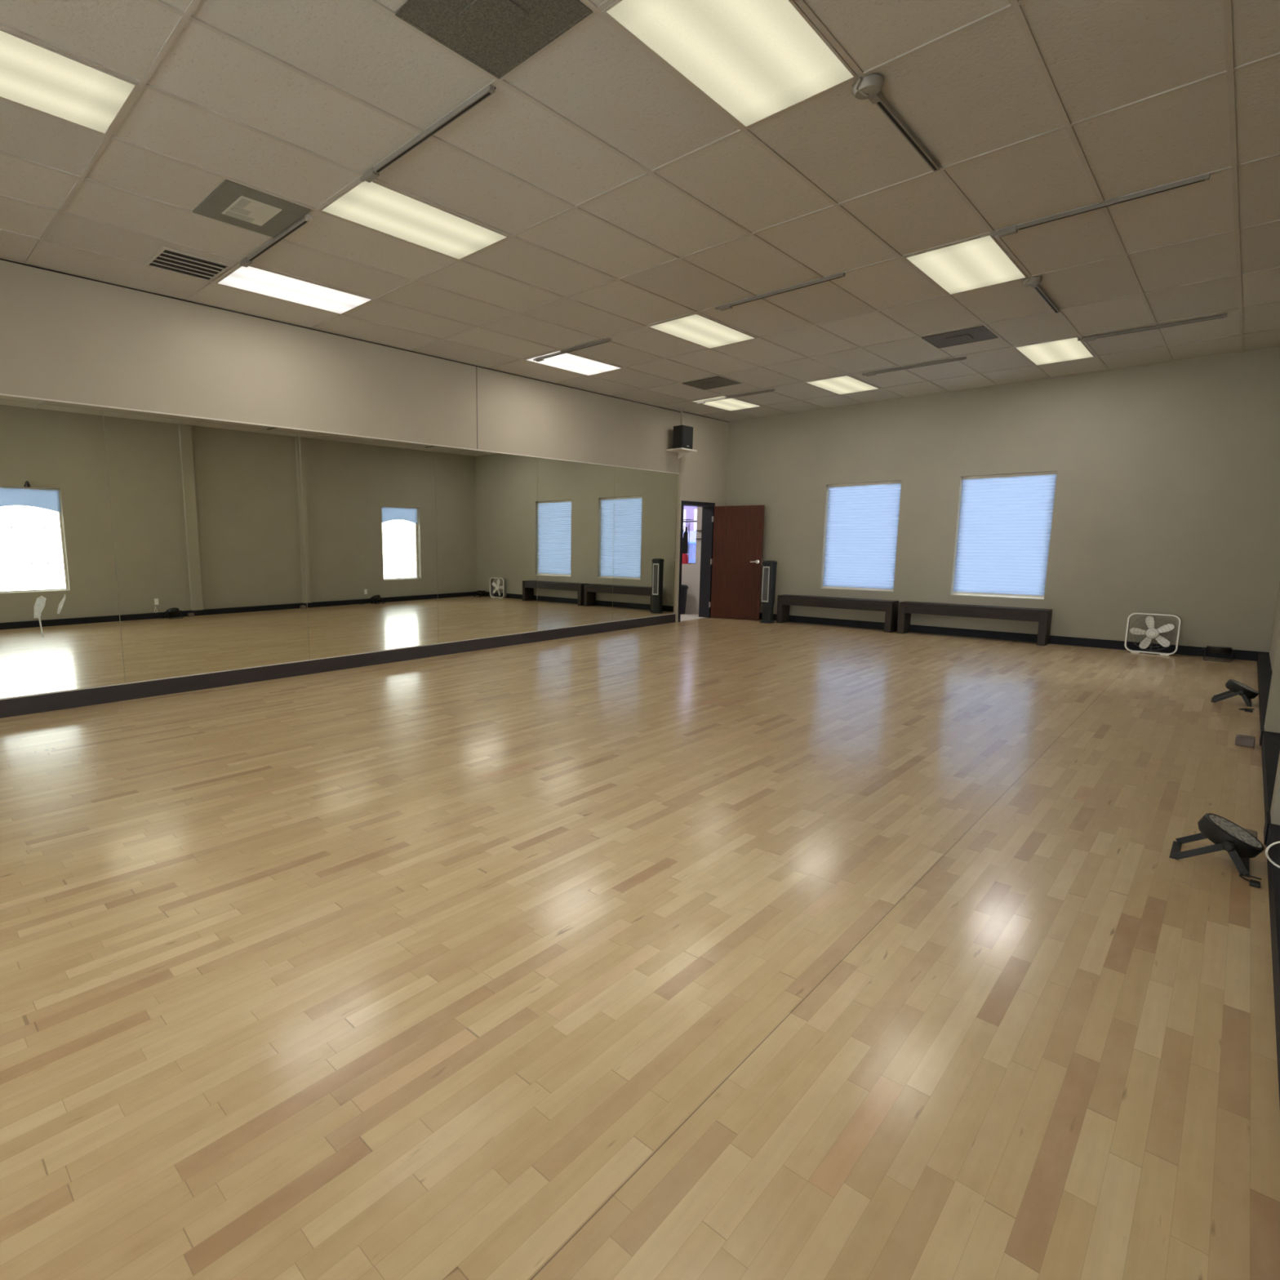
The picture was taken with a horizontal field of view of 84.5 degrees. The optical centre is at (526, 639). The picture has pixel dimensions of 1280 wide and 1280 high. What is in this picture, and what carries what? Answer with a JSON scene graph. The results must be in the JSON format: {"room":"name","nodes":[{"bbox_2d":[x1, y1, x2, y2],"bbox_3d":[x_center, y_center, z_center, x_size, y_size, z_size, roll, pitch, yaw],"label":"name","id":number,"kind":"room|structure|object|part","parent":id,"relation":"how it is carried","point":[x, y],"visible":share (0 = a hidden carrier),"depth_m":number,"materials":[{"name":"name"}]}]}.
{"room":"exercise studio","nodes":[
{"label":"exercise studio","id":0,"kind":"room"},
{"bbox_2d":[0,257,728,698],"bbox_3d":[-2.385,-1.429,7.357,16.943,3.624,0.160,-8,11,-44],"label":"wall","id":1,"kind":"structure","parent":0,"point":[64,337],"depth_m":7.13,"materials":[{"name":"beige paint"}]},
{"bbox_2d":[0,395,124,698],"bbox_3d":[-4.285,-0.720,5.537,1.760,2.416,0.006,-8,11,-44],"label":"mirror panel","id":2,"kind":"object","parent":1,"relation":"attached to","point":[56,541],"visible":1,"depth_m":5.84,"materials":[{"name":"silver metal"}]},
{"bbox_2d":[33,595,46,637],"bbox_3d":[-4.068,-0.194,5.818,0.100,0.355,0.001,-8,11,-44],"label":"smudge","id":3,"kind":"object","parent":2,"relation":"attached to","point":[39,605],"visible":1,"depth_m":5.81,"materials":[{"name":"white"}]},
{"bbox_2d":[57,594,65,613],"bbox_3d":[-3.959,-0.305,5.909,0.075,0.170,0.001,-8,11,-44],"label":"smudge","id":4,"kind":"object","parent":2,"relation":"attached to","point":[61,603],"visible":1,"depth_m":5.91,"materials":[{"name":"white"}]},
{"bbox_2d":[102,407,309,682],"bbox_3d":[-3.007,-0.896,6.763,1.790,2.416,0.006,-8,11,-44],"label":"mirror panel","id":5,"kind":"object","parent":1,"relation":"attached to","point":[206,515],"visible":1,"depth_m":6.67,"materials":[{"name":"silver metal"}]},
{"bbox_2d":[0,613,675,718],"bbox_3d":[-2.897,0.371,7.043,15.419,0.148,0.014,-8,11,-44],"label":"baseboard","id":6,"kind":"structure","parent":1,"relation":"attached to","point":[86,697],"depth_m":7.30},
{"bbox_2d":[0,393,679,700],"bbox_3d":[-2.900,-0.911,6.861,15.418,2.441,0.012,-8,11,-44],"label":"trim","id":7,"kind":"structure","parent":1,"relation":"attached to","point":[3,394],"depth_m":7.16,"materials":[{"name":"metal"}]},
{"bbox_2d":[0,257,727,422],"bbox_3d":[-2.344,-3.203,7.060,16.943,0.011,0.044,-8,11,-44],"label":"trim","id":8,"kind":"structure","parent":1,"relation":"attached to","point":[0,258],"depth_m":7.04,"materials":[{"name":"beige metal"}]},
{"bbox_2d":[298,430,438,659],"bbox_3d":[-1.738,-1.070,7.980,1.735,2.416,0.006,-8,11,-44],"label":"mirror panel","id":9,"kind":"object","parent":1,"relation":"attached to","point":[369,504],"visible":1,"depth_m":7.91,"materials":[{"name":"silver metal"}]},
{"bbox_2d":[475,366,477,444],"bbox_3d":[-0.629,-2.941,8.804,0.007,1.022,0.003,-8,11,-44],"label":"trim","id":10,"kind":"structure","parent":1,"relation":"attached to","point":[476,366],"depth_m":8.81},
{"bbox_2d":[434,445,537,643],"bbox_3d":[-0.483,-1.243,9.184,1.750,2.416,0.006,-8,11,-44],"label":"mirror panel","id":11,"kind":"object","parent":1,"relation":"attached to","point":[486,502],"visible":1,"depth_m":9.12,"materials":[{"name":"silver metal"}]},
{"bbox_2d":[537,457,614,631],"bbox_3d":[0.758,-1.414,10.374,1.695,2.416,0.006,-8,11,-44],"label":"mirror panel","id":12,"kind":"object","parent":1,"relation":"attached to","point":[575,500],"visible":1,"depth_m":10.31,"materials":[{"name":"silver metal"}]},
{"bbox_2d":[612,466,679,621],"bbox_3d":[2.001,-1.585,11.566,1.756,2.416,0.006,-8,11,-44],"label":"mirror panel","id":13,"kind":"object","parent":1,"relation":"attached to","point":[646,502],"visible":1,"depth_m":11.51,"materials":[{"name":"silver metal"}]},
{"bbox_2d":[666,447,697,458],"bbox_3d":[2.625,-3.155,11.749,0.470,0.122,0.300,-8,11,-44],"label":"shelf","id":14,"kind":"object","parent":1,"relation":"attached to","point":[682,451],"visible":1,"depth_m":11.73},
{"bbox_2d":[672,425,693,448],"bbox_3d":[2.626,-3.389,11.649,0.310,0.370,0.198,-8,11,-44],"label":"speaker","id":15,"kind":"object","parent":14,"relation":"on","point":[682,434],"visible":0.97,"depth_m":11.56},
{"bbox_2d":[682,425,693,448],"bbox_3d":[2.689,-3.381,11.584,0.294,0.352,0.010,-8,11,-44],"label":"grille","id":16,"kind":"object","parent":15,"relation":"attached to","point":[687,431],"depth_m":11.57,"materials":[{"name":"black fabric"}]},
{"bbox_2d":[677,500,764,622],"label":"door","id":17,"kind":"structure","parent":1,"relation":"in","point":[732,536],"depth_m":12.72,"materials":[{"name":"brown wood"}]},
{"bbox_3d":[3.010,-1.434,12.666,1.083,2.125,0.227,-8,11,-44],"label":"frame","id":18,"kind":"part","parent":17,"relation":"part of","materials":[{"name":"black paint"}]},
{"bbox_2d":[0,613,1279,1279],"bbox_3d":[-0.866,0.613,6.205,17.133,0.100,10.480,-8,11,-44],"label":"floor","id":19,"kind":"structure","parent":0,"point":[713,948],"depth_m":2.33,"materials":[{"name":"brown wood"}]},
{"bbox_2d":[680,584,688,614],"bbox_3d":[3.004,-0.813,13.773,0.278,0.585,0.340,-8,11,-44],"label":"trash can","id":20,"kind":"object","parent":19,"relation":"on","point":[684,588],"visible":0.38,"depth_m":13.66,"materials":[{"name":"black plastic"}]},
{"bbox_3d":[3.004,-1.061,13.737,0.278,0.085,0.340,-8,11,-44],"label":"lid","id":21,"kind":"part","parent":20,"relation":"part of","materials":[{"name":"black plastic"}]},
{"bbox_2d":[760,560,777,623],"bbox_3d":[4.256,-0.848,12.216,0.256,1.088,0.256,-6,10,-38],"label":"tower fan","id":22,"kind":"object","parent":19,"relation":"on","point":[769,571],"visible":1,"depth_m":12.14,"materials":[{"name":"black plastic"}]},
{"bbox_2d":[761,566,769,602],"bbox_3d":[4.180,-0.975,12.148,0.016,0.620,0.127,-6,10,-38],"label":"grille","id":23,"kind":"object","parent":22,"relation":"attached to","point":[766,571],"depth_m":12.14,"materials":[{"name":"silver metal"}]},
{"bbox_2d":[776,594,898,632],"bbox_3d":[5.165,-0.465,11.654,0.300,0.485,1.880,-8,11,-44],"label":"bench","id":24,"kind":"object","parent":19,"relation":"on","point":[891,607],"visible":1,"depth_m":11.44,"materials":[{"name":"brown wood"}]},
{"bbox_3d":[4.542,-0.537,12.293,0.300,0.450,0.090,-8,11,-44],"label":"panel","id":25,"kind":"part","parent":24,"relation":"part of","materials":[{"name":"brown wood"}]},
{"bbox_3d":[5.788,-0.358,11.020,0.300,0.450,0.090,-8,11,-44],"label":"panel","id":26,"kind":"part","parent":24,"relation":"part of","materials":[{"name":"brown wood"}]},
{"bbox_2d":[897,600,1052,645],"bbox_3d":[6.543,-0.267,10.246,0.300,0.485,1.880,-8,11,-44],"label":"bench","id":27,"kind":"object","parent":19,"relation":"on","point":[1043,616],"visible":1,"depth_m":10.04,"materials":[{"name":"brown wood"}]},
{"bbox_3d":[5.920,-0.339,10.885,0.300,0.450,0.090,-8,11,-44],"label":"panel","id":28,"kind":"part","parent":27,"relation":"part of","materials":[{"name":"brown wood"}]},
{"bbox_3d":[7.166,-0.160,9.612,0.300,0.450,0.090,-8,11,-44],"label":"panel","id":29,"kind":"part","parent":27,"relation":"part of","materials":[{"name":"brown wood"}]},
{"bbox_2d":[1124,612,1182,655],"bbox_3d":[7.956,-0.082,8.829,0.120,0.514,0.504,-7,11,-41],"label":"box fan","id":30,"kind":"object","parent":19,"relation":"on","point":[1152,633],"visible":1,"depth_m":8.80,"materials":[{"name":"white plastic"}]},
{"bbox_3d":[7.851,-0.110,8.912,0.033,0.088,0.173,-7,11,-41],"label":"blade","id":31,"kind":"part","parent":30,"relation":"part of","materials":[{"name":"white plastic"}]},
{"bbox_3d":[7.903,0.032,8.869,0.117,0.169,0.023,6,10,36],"label":"blade","id":32,"kind":"part","parent":30,"relation":"part of","materials":[{"name":"white plastic"}]},
{"bbox_3d":[7.919,-0.217,8.825,0.019,0.175,0.097,-4,9,-28],"label":"blade","id":33,"kind":"part","parent":30,"relation":"part of","materials":[{"name":"white plastic"}]},
{"bbox_2d":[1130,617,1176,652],"bbox_3d":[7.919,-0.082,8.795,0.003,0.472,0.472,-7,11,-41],"label":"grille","id":34,"kind":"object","parent":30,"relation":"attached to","point":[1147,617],"depth_m":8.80,"materials":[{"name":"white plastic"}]},
{"bbox_2d":[1129,614,1177,650],"bbox_3d":[7.994,-0.091,8.861,0.003,0.476,0.476,-7,11,-41],"label":"grille","id":35,"kind":"object","parent":30,"relation":"attached to","point":[1150,615],"depth_m":8.87,"materials":[{"name":"white plastic"}]},
{"bbox_3d":[8.008,0.013,8.752,0.033,0.146,0.153,-7,11,-41],"label":"blade","id":36,"kind":"part","parent":30,"relation":"part of","materials":[{"name":"white plastic"}]},
{"bbox_3d":[8.016,-0.143,8.720,0.033,0.125,0.167,-7,11,-41],"label":"blade","id":37,"kind":"part","parent":30,"relation":"part of","materials":[{"name":"white plastic"}]},
{"bbox_2d":[1168,813,1264,876],"bbox_3d":[3.108,0.894,3.123,0.300,0.206,0.290,-8,11,-44],"label":"stage light","id":38,"kind":"object","parent":19,"relation":"on","point":[1241,845],"visible":1,"depth_m":3.06,"materials":[{"name":"black plastic"}]},
{"bbox_3d":[3.034,0.893,3.002,0.026,0.040,0.040,-8,11,-44],"label":"clamp knob","id":39,"kind":"part","parent":38,"relation":"part of","materials":[{"name":"black plastic"}]},
{"bbox_2d":[1201,645,1236,662],"bbox_3d":[8.335,0.162,8.369,0.290,0.168,0.300,-8,11,-44],"label":"stage light","id":40,"kind":"object","parent":19,"relation":"on","point":[1213,649],"visible":1,"depth_m":8.33,"materials":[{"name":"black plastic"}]},
{"bbox_2d":[1210,679,1258,706],"bbox_3d":[6.297,0.458,6.168,0.300,0.206,0.290,-8,11,-44],"label":"stage light","id":41,"kind":"object","parent":19,"relation":"on","point":[1236,688],"visible":1,"depth_m":6.11,"materials":[{"name":"black plastic"}]},
{"bbox_3d":[6.222,0.456,6.047,0.026,0.040,0.040,-8,11,-44],"label":"clamp knob","id":42,"kind":"part","parent":41,"relation":"part of","materials":[{"name":"black plastic"}]},
{"bbox_2d":[1235,734,1255,747],"bbox_3d":[5.054,0.709,4.886,0.100,0.066,0.095,-8,11,-44],"label":"box","id":43,"kind":"object","parent":19,"relation":"on","point":[1244,740],"visible":1,"depth_m":4.86,"materials":[{"name":"grey cardboard"}]},
{"bbox_3d":[5.054,0.678,4.882,0.070,0.004,0.065,-8,11,-44],"label":"box lid","id":44,"kind":"part","parent":43,"relation":"part of","materials":[{"name":"cardboard"}]},
{"bbox_2d":[1238,708,1254,712],"bbox_3d":[6.114,0.589,5.898,0.149,0.016,0.096,-8,11,-44],"label":"power cord","id":45,"kind":"object","parent":19,"relation":"on","point":[1244,709],"visible":1,"depth_m":5.85,"materials":[{"name":"black plastic"}]},
{"bbox_2d":[1239,874,1262,888],"bbox_3d":[3.059,1.013,2.936,0.118,0.017,0.068,-8,11,-44],"label":"power cord","id":46,"kind":"object","parent":19,"relation":"on","point":[1254,883],"visible":1,"depth_m":2.90,"materials":[{"name":"black plastic"}]},
{"bbox_2d":[1244,828,1257,838],"bbox_3d":[3.402,0.936,3.302,0.100,0.066,0.095,-8,11,-44],"label":"box","id":47,"kind":"object","parent":19,"relation":"on","point":[1253,833],"visible":0.2,"depth_m":3.28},
{"bbox_3d":[3.402,0.905,3.298,0.070,0.004,0.065,-8,11,-44],"label":"box lid","id":48,"kind":"part","parent":47,"relation":"part of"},
{"bbox_2d":[0,0,1279,421],"bbox_3d":[0.202,-2.906,4.449,17.343,0.112,7.600,-8,11,-44],"label":"ceiling","id":49,"kind":"structure","parent":0,"point":[982,88],"depth_m":4.23,"materials":[{"name":"tile"}]},
{"bbox_2d":[0,27,138,135],"bbox_3d":[-2.505,-2.655,3.152,1.192,0.011,0.582,-8,11,-44],"label":"recessed light","id":50,"kind":"object","parent":49,"relation":"in","point":[35,76],"visible":1,"depth_m":3.36,"materials":[{"name":"plastic"}]},
{"bbox_2d":[143,246,231,282],"bbox_3d":[-2.706,-2.995,5.551,0.512,0.013,0.468,-8,11,-44],"label":"ceiling vent","id":51,"kind":"object","parent":49,"relation":"in","point":[166,259],"visible":1,"depth_m":5.54,"materials":[{"name":"white metal"}]},
{"bbox_2d":[192,179,311,237],"bbox_3d":[-1.835,-2.865,4.636,0.556,0.014,0.582,-8,11,-44],"label":"ceiling vent","id":52,"kind":"object","parent":49,"relation":"attached to","point":[231,202],"visible":1,"depth_m":4.61,"materials":[{"name":"grey metal"}]},
{"bbox_3d":[-1.835,-2.860,4.636,0.270,0.003,0.330,-8,11,-44],"label":"label plate","id":53,"kind":"part","parent":52,"relation":"part of","materials":[{"name":"beige metal"}]},
{"bbox_2d":[240,213,311,266],"bbox_3d":[-1.867,-2.912,5.105,0.048,0.039,1.147,-8,11,-44],"label":"track","id":54,"kind":"object","parent":49,"relation":"attached to","point":[246,262],"visible":1,"depth_m":5.04,"materials":[{"name":"grey metal"}]},
{"bbox_2d":[215,265,373,314],"bbox_3d":[-2.027,-3.079,6.132,1.192,0.011,0.582,-8,11,-44],"label":"recessed light","id":55,"kind":"object","parent":49,"relation":"in","point":[251,278],"visible":0.84,"depth_m":6.10,"materials":[{"name":"white plastic"}]},
{"bbox_2d":[319,180,509,260],"bbox_3d":[-0.754,-2.896,4.832,1.192,0.011,0.582,-8,11,-44],"label":"recessed light","id":56,"kind":"object","parent":49,"relation":"in","point":[377,206],"visible":0.84,"depth_m":4.77,"materials":[{"name":"plastic"}]},
{"bbox_2d":[360,84,495,182],"bbox_3d":[-0.583,-2.727,3.793,0.048,0.039,1.202,-8,11,-44],"label":"track","id":57,"kind":"object","parent":49,"relation":"attached to","point":[372,173],"visible":1,"depth_m":3.72,"materials":[{"name":"grey metal"}]},
{"bbox_2d":[395,0,592,79],"bbox_3d":[-0.138,-2.619,2.902,0.586,0.018,0.586,-8,11,-44],"label":"ceiling vent","id":58,"kind":"object","parent":49,"relation":"in","point":[497,37],"visible":1,"depth_m":2.96,"materials":[{"name":"grey metal"}]},
{"bbox_3d":[-0.138,-2.614,2.903,0.210,0.009,0.210,-8,11,-44],"label":"plate","id":59,"kind":"part","parent":58,"relation":"part of","materials":[{"name":"grey metal"}]},
{"bbox_2d":[533,338,611,361],"bbox_3d":[0.498,-3.325,7.996,0.048,0.039,1.184,-8,11,-44],"label":"track","id":60,"kind":"object","parent":49,"relation":"attached to","point":[542,357],"visible":1,"depth_m":7.96,"materials":[{"name":"grey metal"}]},
{"bbox_2d":[524,350,622,376],"bbox_3d":[0.600,-3.441,8.652,1.192,0.011,0.582,-8,11,-44],"label":"recessed light","id":61,"kind":"object","parent":49,"relation":"in","point":[568,362],"visible":1,"depth_m":8.67,"materials":[{"name":"white plastic"}]},
{"bbox_2d":[0,0,1279,417],"bbox_3d":[0.174,-2.851,4.486,16.943,0.008,7.280,-8,11,-44],"label":"grid","id":62,"kind":"object","parent":49,"relation":"attached to","point":[1015,5],"visible":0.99,"depth_m":4.42,"materials":[{"name":"beige metal"}]},
{"bbox_2d":[647,313,756,348],"bbox_3d":[1.873,-3.258,7.352,1.192,0.011,0.582,-8,11,-44],"label":"recessed light","id":63,"kind":"object","parent":49,"relation":"in","point":[695,328],"visible":1,"depth_m":7.32,"materials":[{"name":"plastic"}]},
{"bbox_2d":[682,376,741,390],"bbox_3d":[2.591,-3.591,9.723,0.586,0.018,0.586,-8,11,-44],"label":"ceiling vent","id":64,"kind":"object","parent":49,"relation":"in","point":[717,381],"visible":1,"depth_m":9.71,"materials":[{"name":"grey metal"}]},
{"bbox_3d":[2.591,-3.587,9.723,0.210,0.009,0.210,-8,11,-44],"label":"plate","id":65,"kind":"part","parent":64,"relation":"part of","materials":[{"name":"grey metal"}]},
{"bbox_2d":[691,395,762,411],"bbox_3d":[3.226,-3.802,11.172,1.192,0.011,0.582,-8,11,-44],"label":"recessed light","id":66,"kind":"object","parent":49,"relation":"in","point":[729,404],"visible":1,"depth_m":11.22,"materials":[{"name":"plastic"}]},
{"bbox_2d":[601,0,857,128],"bbox_3d":[0.943,-2.652,3.098,1.192,0.011,0.582,-8,11,-44],"label":"recessed light","id":67,"kind":"object","parent":49,"relation":"in","point":[755,60],"visible":1,"depth_m":3.12,"materials":[{"name":"plastic"}]},
{"bbox_2d":[695,389,774,404],"bbox_3d":[3.143,-3.694,10.566,0.048,0.039,1.318,-8,11,-44],"label":"track","id":68,"kind":"object","parent":49,"relation":"attached to","point":[768,390],"visible":1,"depth_m":10.53,"materials":[{"name":"grey metal"}]},
{"bbox_2d":[715,272,845,311],"bbox_3d":[2.204,-3.065,6.148,0.048,0.039,1.190,-8,11,-44],"label":"track","id":69,"kind":"object","parent":49,"relation":"attached to","point":[727,306],"visible":1,"depth_m":6.11,"materials":[{"name":"grey metal"}]},
{"bbox_2d":[804,375,879,395],"bbox_3d":[4.499,-3.619,9.871,1.192,0.011,0.582,-8,11,-44],"label":"recessed light","id":70,"kind":"object","parent":49,"relation":"in","point":[844,384],"visible":1,"depth_m":9.83,"materials":[{"name":"plastic"}]},
{"bbox_2d":[852,74,940,172],"bbox_3d":[2.003,-2.709,3.699,1.174,0.055,0.140,-8,11,-44],"label":"track","id":71,"kind":"object","parent":49,"relation":"attached to","point":[868,86],"visible":1,"depth_m":3.50,"materials":[{"name":"grey metal"}]},
{"bbox_3d":[2.062,-2.732,3.753,1.010,0.025,0.034,-8,11,-44],"label":"rail","id":72,"kind":"part","parent":71,"relation":"part of","materials":[{"name":"grey metal"}]},
{"bbox_2d":[862,356,966,376],"bbox_3d":[4.865,-3.442,8.772,0.048,0.039,1.196,-8,11,-44],"label":"track","id":73,"kind":"object","parent":49,"relation":"attached to","point":[870,374],"visible":1,"depth_m":8.75,"materials":[{"name":"grey metal"}]},
{"bbox_2d":[921,325,998,348],"bbox_3d":[4.713,-3.286,7.555,0.586,0.018,0.586,-8,11,-44],"label":"ceiling vent","id":74,"kind":"object","parent":49,"relation":"in","point":[980,333],"visible":1,"depth_m":7.53,"materials":[{"name":"grey metal"}]},
{"bbox_3d":[4.713,-3.282,7.556,0.210,0.009,0.210,-8,11,-44],"label":"plate","id":75,"kind":"part","parent":74,"relation":"part of","materials":[{"name":"grey metal"}]},
{"bbox_2d":[903,234,1027,294],"bbox_3d":[3.570,-3.014,5.618,1.192,0.011,0.582,-8,11,-44],"label":"recessed light","id":76,"kind":"object","parent":49,"relation":"in","point":[980,262],"visible":1,"depth_m":5.58,"materials":[{"name":"plastic"}]},
{"bbox_2d":[1022,276,1059,313],"bbox_3d":[4.652,-3.074,6.240,1.235,0.055,0.140,-8,11,-44],"label":"track","id":77,"kind":"object","parent":49,"relation":"attached to","point":[1033,282],"visible":1,"depth_m":6.02,"materials":[{"name":"grey metal"}]},
{"bbox_3d":[4.711,-3.096,6.294,1.070,0.025,0.034,-8,11,-44],"label":"rail","id":78,"kind":"part","parent":77,"relation":"part of","materials":[{"name":"grey metal"}]},
{"bbox_2d":[1013,336,1094,365],"bbox_3d":[6.196,-3.375,8.137,1.192,0.011,0.582,-8,11,-44],"label":"recessed light","id":79,"kind":"object","parent":49,"relation":"in","point":[1068,348],"visible":1,"depth_m":8.10,"materials":[{"name":"plastic"}]},
{"bbox_2d":[990,173,1209,237],"bbox_3d":[3.727,-2.846,4.592,0.048,0.039,1.129,-8,11,-44],"label":"track","id":80,"kind":"object","parent":49,"relation":"attached to","point":[1014,229],"visible":1,"depth_m":4.54,"materials":[{"name":"grey metal"}]},
{"bbox_2d":[1077,314,1227,342],"bbox_3d":[6.439,-3.220,7.198,0.048,0.039,1.160,-8,11,-44],"label":"track","id":81,"kind":"object","parent":49,"relation":"attached to","point":[1095,337],"visible":1,"depth_m":7.17,"materials":[{"name":"grey metal"}]},
{"bbox_2d":[681,346,1279,652],"bbox_3d":[5.218,-2.068,11.783,0.200,3.624,10.880,-8,11,-44],"label":"wall","id":82,"kind":"structure","parent":0,"point":[1166,500],"depth_m":9.32,"materials":[{"name":"beige paint"}]},
{"bbox_2d":[682,506,697,564],"bbox_3d":[3.049,-2.130,14.014,0.168,1.195,0.975,-8,11,-44],"label":"window","id":83,"kind":"structure","parent":82,"relation":"in","point":[689,512],"depth_m":13.86,"materials":[{"name":"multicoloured glass"}]},
{"bbox_2d":[681,553,688,564],"bbox_3d":[3.127,-1.642,13.973,0.104,0.210,0.270,-8,11,-44],"label":"folded cloth","id":84,"kind":"object","parent":83,"relation":"on","point":[685,557],"visible":0.43,"depth_m":13.88,"materials":[{"name":"red fabric"}]},
{"bbox_2d":[682,519,693,553],"bbox_3d":[3.041,-2.054,13.789,0.024,0.667,0.610,-8,11,-44],"label":"dress","id":85,"kind":"object","parent":83,"relation":"hanging from","point":[685,540],"visible":0.88,"depth_m":13.69,"materials":[{"name":"black fabric"}]},
{"bbox_2d":[820,586,893,591],"bbox_3d":[5.530,-1.707,11.489,0.168,1.750,1.175,-8,11,-44],"label":"window","id":86,"kind":"structure","parent":82,"relation":"in","point":[823,587],"depth_m":11.56,"materials":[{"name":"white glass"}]},
{"bbox_2d":[822,480,901,590],"bbox_3d":[5.522,-1.712,11.480,0.034,1.729,1.151,-8,11,-44],"label":"pleated shade","id":87,"kind":"object","parent":82,"relation":"attached to","point":[863,518],"visible":1,"depth_m":11.46,"materials":[{"name":"fabric"}]},
{"bbox_3d":[5.524,-0.865,11.601,0.026,0.018,1.151,-8,11,-44],"label":"rail","id":88,"kind":"part","parent":87,"relation":"part of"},
{"bbox_3d":[5.521,-2.548,11.362,0.034,0.041,1.151,-8,11,-44],"label":"head rail","id":89,"kind":"part","parent":87,"relation":"part of","materials":[{"name":"white metal"}]},
{"bbox_2d":[950,490,1055,599],"bbox_3d":[6.907,-1.506,10.083,0.168,1.765,1.160,-8,11,-44],"label":"window","id":90,"kind":"structure","parent":82,"relation":"in","point":[953,593],"depth_m":10.17,"materials":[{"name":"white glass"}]},
{"bbox_3d":[6.893,-0.637,10.192,0.126,0.012,1.160,-8,11,-44],"label":"sill","id":91,"kind":"part","parent":90,"relation":"part of","materials":[{"name":"beige paint"}]},
{"bbox_2d":[952,471,1057,596],"bbox_3d":[6.899,-1.519,10.073,0.034,1.729,1.136,-8,11,-44],"label":"pleated shade","id":92,"kind":"object","parent":90,"relation":"attached to","point":[1006,520],"visible":1,"depth_m":10.05,"materials":[{"name":"fabric"}]},
{"bbox_3d":[6.900,-0.672,10.194,0.026,0.018,1.136,-8,11,-44],"label":"rail","id":93,"kind":"part","parent":92,"relation":"part of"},
{"bbox_3d":[6.898,-2.355,9.955,0.034,0.041,1.136,-8,11,-44],"label":"head rail","id":94,"kind":"part","parent":92,"relation":"part of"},
{"bbox_2d":[759,613,1269,661],"bbox_3d":[6.272,-0.159,10.805,0.012,0.115,7.240,-8,11,-44],"label":"baseboard","id":95,"kind":"structure","parent":82,"relation":"attached to","point":[1081,642],"depth_m":9.89,"materials":[{"name":"black plastic"}]},
{"bbox_2d":[1269,583,1279,672],"bbox_3d":[2.779,-0.687,2.081,16.943,3.624,0.200,-8,11,-44],"label":"wall","id":96,"kind":"structure","parent":0,"point":[1277,618],"depth_m":7.58,"materials":[{"name":"beige paint"}]},
{"bbox_2d":[1257,652,1279,1105],"bbox_3d":[2.674,1.041,2.429,16.930,0.105,0.097,-8,11,-44],"label":"baseboard","id":97,"kind":"structure","parent":96,"relation":"attached to","point":[1269,742],"depth_m":3.31,"materials":[{"name":"black plastic"}]},
{"bbox_2d":[1264,624,1279,733],"bbox_3d":[5.262,-1.052,4.660,0.175,3.615,0.085,-8,11,-44],"label":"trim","id":98,"kind":"structure","parent":96,"relation":"attached to","point":[1272,722],"depth_m":4.82,"materials":[{"name":"beige paint"}]},
{"bbox_2d":[1265,840,1279,867],"bbox_3d":[3.065,0.869,2.802,0.032,0.124,0.118,-8,11,-44],"label":"cable loop","id":99,"kind":"object","parent":96,"relation":"attached to","point":[1276,842],"visible":1,"depth_m":2.83,"materials":[{"name":"white plastic"}]},
{"bbox_2d":[1270,752,1279,825],"bbox_3d":[3.612,-0.825,3.077,0.200,3.615,0.085,-8,11,-44],"label":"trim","id":100,"kind":"structure","parent":96,"relation":"attached to","point":[1275,806],"depth_m":3.26,"materials":[{"name":"beige paint"}]}
]}

